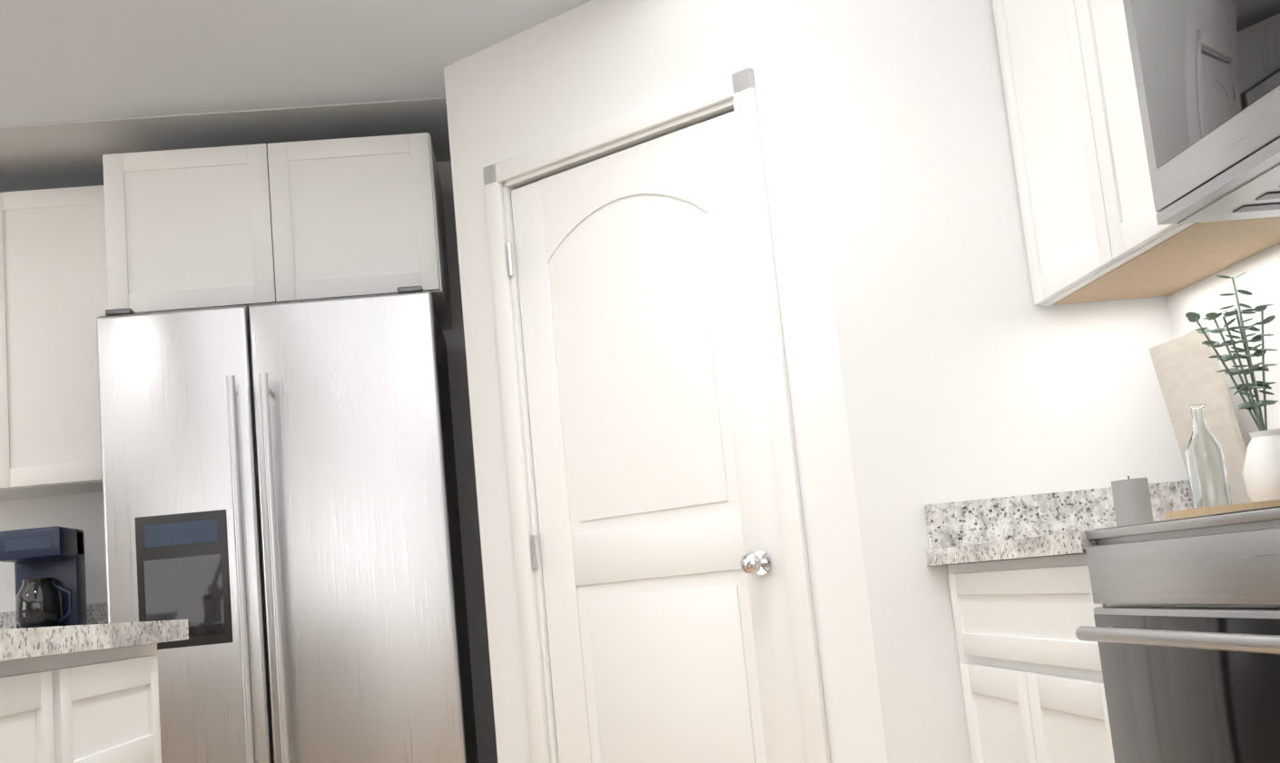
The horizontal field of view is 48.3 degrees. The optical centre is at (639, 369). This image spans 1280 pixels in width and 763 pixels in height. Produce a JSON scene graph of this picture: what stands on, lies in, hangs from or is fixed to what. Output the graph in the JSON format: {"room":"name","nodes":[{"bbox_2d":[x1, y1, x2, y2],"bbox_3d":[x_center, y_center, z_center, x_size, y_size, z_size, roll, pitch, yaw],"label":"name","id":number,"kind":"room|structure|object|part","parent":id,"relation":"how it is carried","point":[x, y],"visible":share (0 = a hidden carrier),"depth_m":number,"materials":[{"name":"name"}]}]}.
{"room":"kitchen","nodes":[
{"label":"kitchen","id":0,"kind":"room"},
{"bbox_2d":[0,160,497,762],"bbox_3d":[-2.440,0.634,4.726,7.440,2.440,0.150,-5,-9,-5],"label":"wall","id":1,"kind":"structure","parent":0,"point":[83,511],"depth_m":4.75,"materials":[{"name":"paint"}]},
{"bbox_2d":[0,185,108,500],"bbox_3d":[-2.049,-0.068,4.619,0.895,0.945,0.337,-5,-9,-5],"label":"upper cabinet","id":2,"kind":"object","parent":1,"relation":"attached to","point":[54,294],"visible":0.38,"depth_m":4.48,"materials":[{"name":"white wood"}]},
{"bbox_2d":[102,132,452,330],"bbox_3d":[-1.126,-0.391,4.588,0.975,0.495,0.637,-5,-9,-5],"label":"upper cabinet","id":3,"kind":"object","parent":1,"relation":"attached to","point":[247,225],"visible":0.88,"depth_m":4.28,"materials":[{"name":"white wood"}]},
{"bbox_2d":[0,0,590,126],"bbox_3d":[-2.278,-1.233,1.154,7.440,0.120,7.800,-5,-9,-5],"label":"ceiling","id":4,"kind":"structure","parent":0,"point":[71,60],"depth_m":3.90,"materials":[{"name":"paint"}]},
{"bbox_2d":[0,97,451,192],"bbox_3d":[-1.609,-0.701,4.607,1.990,0.006,0.629,-5,-9,-5],"label":"wall","id":5,"kind":"structure","parent":4,"relation":"attached to","point":[50,155],"depth_m":4.50,"materials":[{"name":"paint"}]},
{"bbox_2d":[443,0,1189,762],"bbox_3d":[0.359,0.258,4.043,1.640,2.440,1.730,-5,-9,-5],"label":"wall","id":6,"kind":"structure","parent":0,"point":[771,349],"depth_m":3.38,"materials":[{"name":"paint"}]},
{"bbox_3d":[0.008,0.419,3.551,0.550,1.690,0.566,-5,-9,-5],"label":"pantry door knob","id":7,"kind":"part","parent":6,"relation":"part of","materials":[{"name":"white wood"}]},
{"bbox_3d":[0.030,0.390,3.564,0.698,2.097,0.698,-5,-9,-5],"label":"pantry door trim","id":8,"kind":"part","parent":6,"relation":"part of","materials":[{"name":"white wood"}]},
{"bbox_3d":[0.044,0.427,3.571,0.579,2.008,0.579,-5,-9,-5],"label":"pantry door","id":9,"kind":"part","parent":6,"relation":"part of","materials":[{"name":"white wood"}]},
{"bbox_2d":[1166,243,1279,448],"bbox_3d":[1.468,-0.286,1.208,0.150,2.440,7.650,-5,-9,-5],"label":"wall","id":10,"kind":"structure","parent":0,"point":[1259,279],"depth_m":2.96,"materials":[{"name":"paint"}]},
{"bbox_2d":[991,0,1279,305],"bbox_3d":[1.046,-0.684,2.905,0.317,0.932,0.905,-5,-9,-5],"label":"upper cabinet","id":11,"kind":"object","parent":10,"relation":"attached to","point":[1094,231],"visible":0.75,"depth_m":2.96,"materials":[{"name":"white wood"}]},
{"bbox_2d":[1122,0,1279,225],"bbox_3d":[1.051,-0.542,1.970,0.495,0.451,0.882,-5,-9,-5],"label":"microwave","id":12,"kind":"object","parent":10,"relation":"attached to","point":[1206,73],"visible":1,"depth_m":2.17,"materials":[{"name":"silver metal"}]},
{"bbox_3d":[-2.034,1.286,0.766,7.440,0.120,7.800,-5,-9,-5],"label":"floor","id":13,"kind":"structure","parent":0,"visible":0},
{"bbox_2d":[0,644,161,762],"bbox_3d":[-1.046,0.722,1.043,0.765,0.884,2.719,-5,-9,-5],"label":"kitchen island","id":14,"kind":"object","parent":13,"relation":"on","point":[81,694],"depth_m":1.99,"materials":[{"name":"white wood"}]},
{"bbox_2d":[0,619,188,662],"bbox_3d":[-1.020,0.264,1.119,0.664,0.035,2.760,-5,-9,-5],"label":"island countertop","id":15,"kind":"structure","parent":14,"relation":"on","point":[43,642],"depth_m":1.93,"materials":[{"name":"grey stone"}]},
{"bbox_2d":[96,285,478,762],"bbox_3d":[-0.999,0.740,4.245,0.930,1.801,0.856,-5,-9,-5],"label":"fridge","id":16,"kind":"object","parent":13,"relation":"on","point":[282,534],"visible":0.96,"depth_m":3.92,"materials":[{"name":"silver metal"}]},
{"bbox_2d":[947,551,1114,762],"bbox_3d":[1.040,0.771,2.671,0.612,0.884,0.903,-5,-9,-5],"label":"base cabinet","id":17,"kind":"object","parent":13,"relation":"on","point":[1033,687],"visible":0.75,"depth_m":2.63,"materials":[{"name":"white wood"}]},
{"bbox_2d":[924,479,1193,565],"bbox_3d":[0.978,0.270,2.747,0.638,0.134,0.904,-5,-9,-5],"label":"countertop","id":18,"kind":"structure","parent":17,"relation":"on","point":[1024,526],"depth_m":3.16,"materials":[{"name":"stone"}]},
{"bbox_2d":[1110,475,1153,525],"bbox_3d":[1.004,0.271,2.916,0.072,0.108,0.072,-5,-9,-5],"label":"candle","id":19,"kind":"object","parent":18,"relation":"on","point":[1132,500],"visible":0.81,"depth_m":2.89,"materials":[{"name":"grey wax"}]},
{"bbox_2d":[1149,325,1250,503],"bbox_3d":[1.200,0.123,3.036,0.075,0.396,0.260,-5,-9,-5],"label":"leaning board","id":20,"kind":"object","parent":18,"relation":"on","point":[1186,368],"visible":0.56,"depth_m":2.99,"materials":[{"name":"brown wood"}]},
{"bbox_2d":[1162,499,1279,519],"bbox_3d":[1.117,0.255,2.602,0.310,0.022,0.310,-5,-9,-5],"label":"decorative tray","id":21,"kind":"object","parent":18,"relation":"on","point":[1193,512],"visible":0.56,"depth_m":2.49,"materials":[{"name":"brown wood"}]},
{"bbox_2d":[1184,403,1231,508],"bbox_3d":[1.054,0.169,2.662,0.068,0.205,0.068,-5,-9,-5],"label":"glass bottle","id":22,"kind":"object","parent":21,"relation":"on","point":[1206,469],"visible":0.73,"depth_m":2.63,"materials":[{"name":"white"}]},
{"bbox_2d":[1185,270,1279,502],"bbox_3d":[1.105,0.032,2.608,0.147,0.447,0.183,-5,-9,-5],"label":"vase","id":23,"kind":"object","parent":21,"relation":"on","point":[1261,472],"visible":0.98,"depth_m":2.59,"materials":[{"name":"white ceramic"}]},
{"bbox_2d":[1075,505,1279,762],"bbox_3d":[1.052,0.469,1.807,0.687,1.215,0.884,-5,-9,-5],"label":"range","id":24,"kind":"object","parent":13,"relation":"on","point":[1185,632],"visible":1,"depth_m":1.91,"materials":[{"name":"silver metal"}]},
{"bbox_3d":[-1.952,1.305,4.253,0.995,0.884,0.637,-5,-9,-5],"label":"base cabinet","id":25,"kind":"object","parent":13,"relation":"on","visible":0},
{"bbox_2d":[0,601,108,629],"bbox_3d":[-2.010,0.801,4.316,1.015,0.134,0.663,-5,-9,-5],"label":"countertop","id":26,"kind":"structure","parent":25,"relation":"on","point":[97,613],"depth_m":4.65,"materials":[{"name":"stone"}]},
{"bbox_2d":[0,525,87,628],"bbox_3d":[-1.828,0.659,4.386,0.201,0.330,0.242,-5,-9,-5],"label":"coffee maker","id":27,"kind":"object","parent":26,"relation":"on","point":[50,576],"visible":0.81,"depth_m":4.32,"materials":[{"name":"blue plastic"}]}
]}

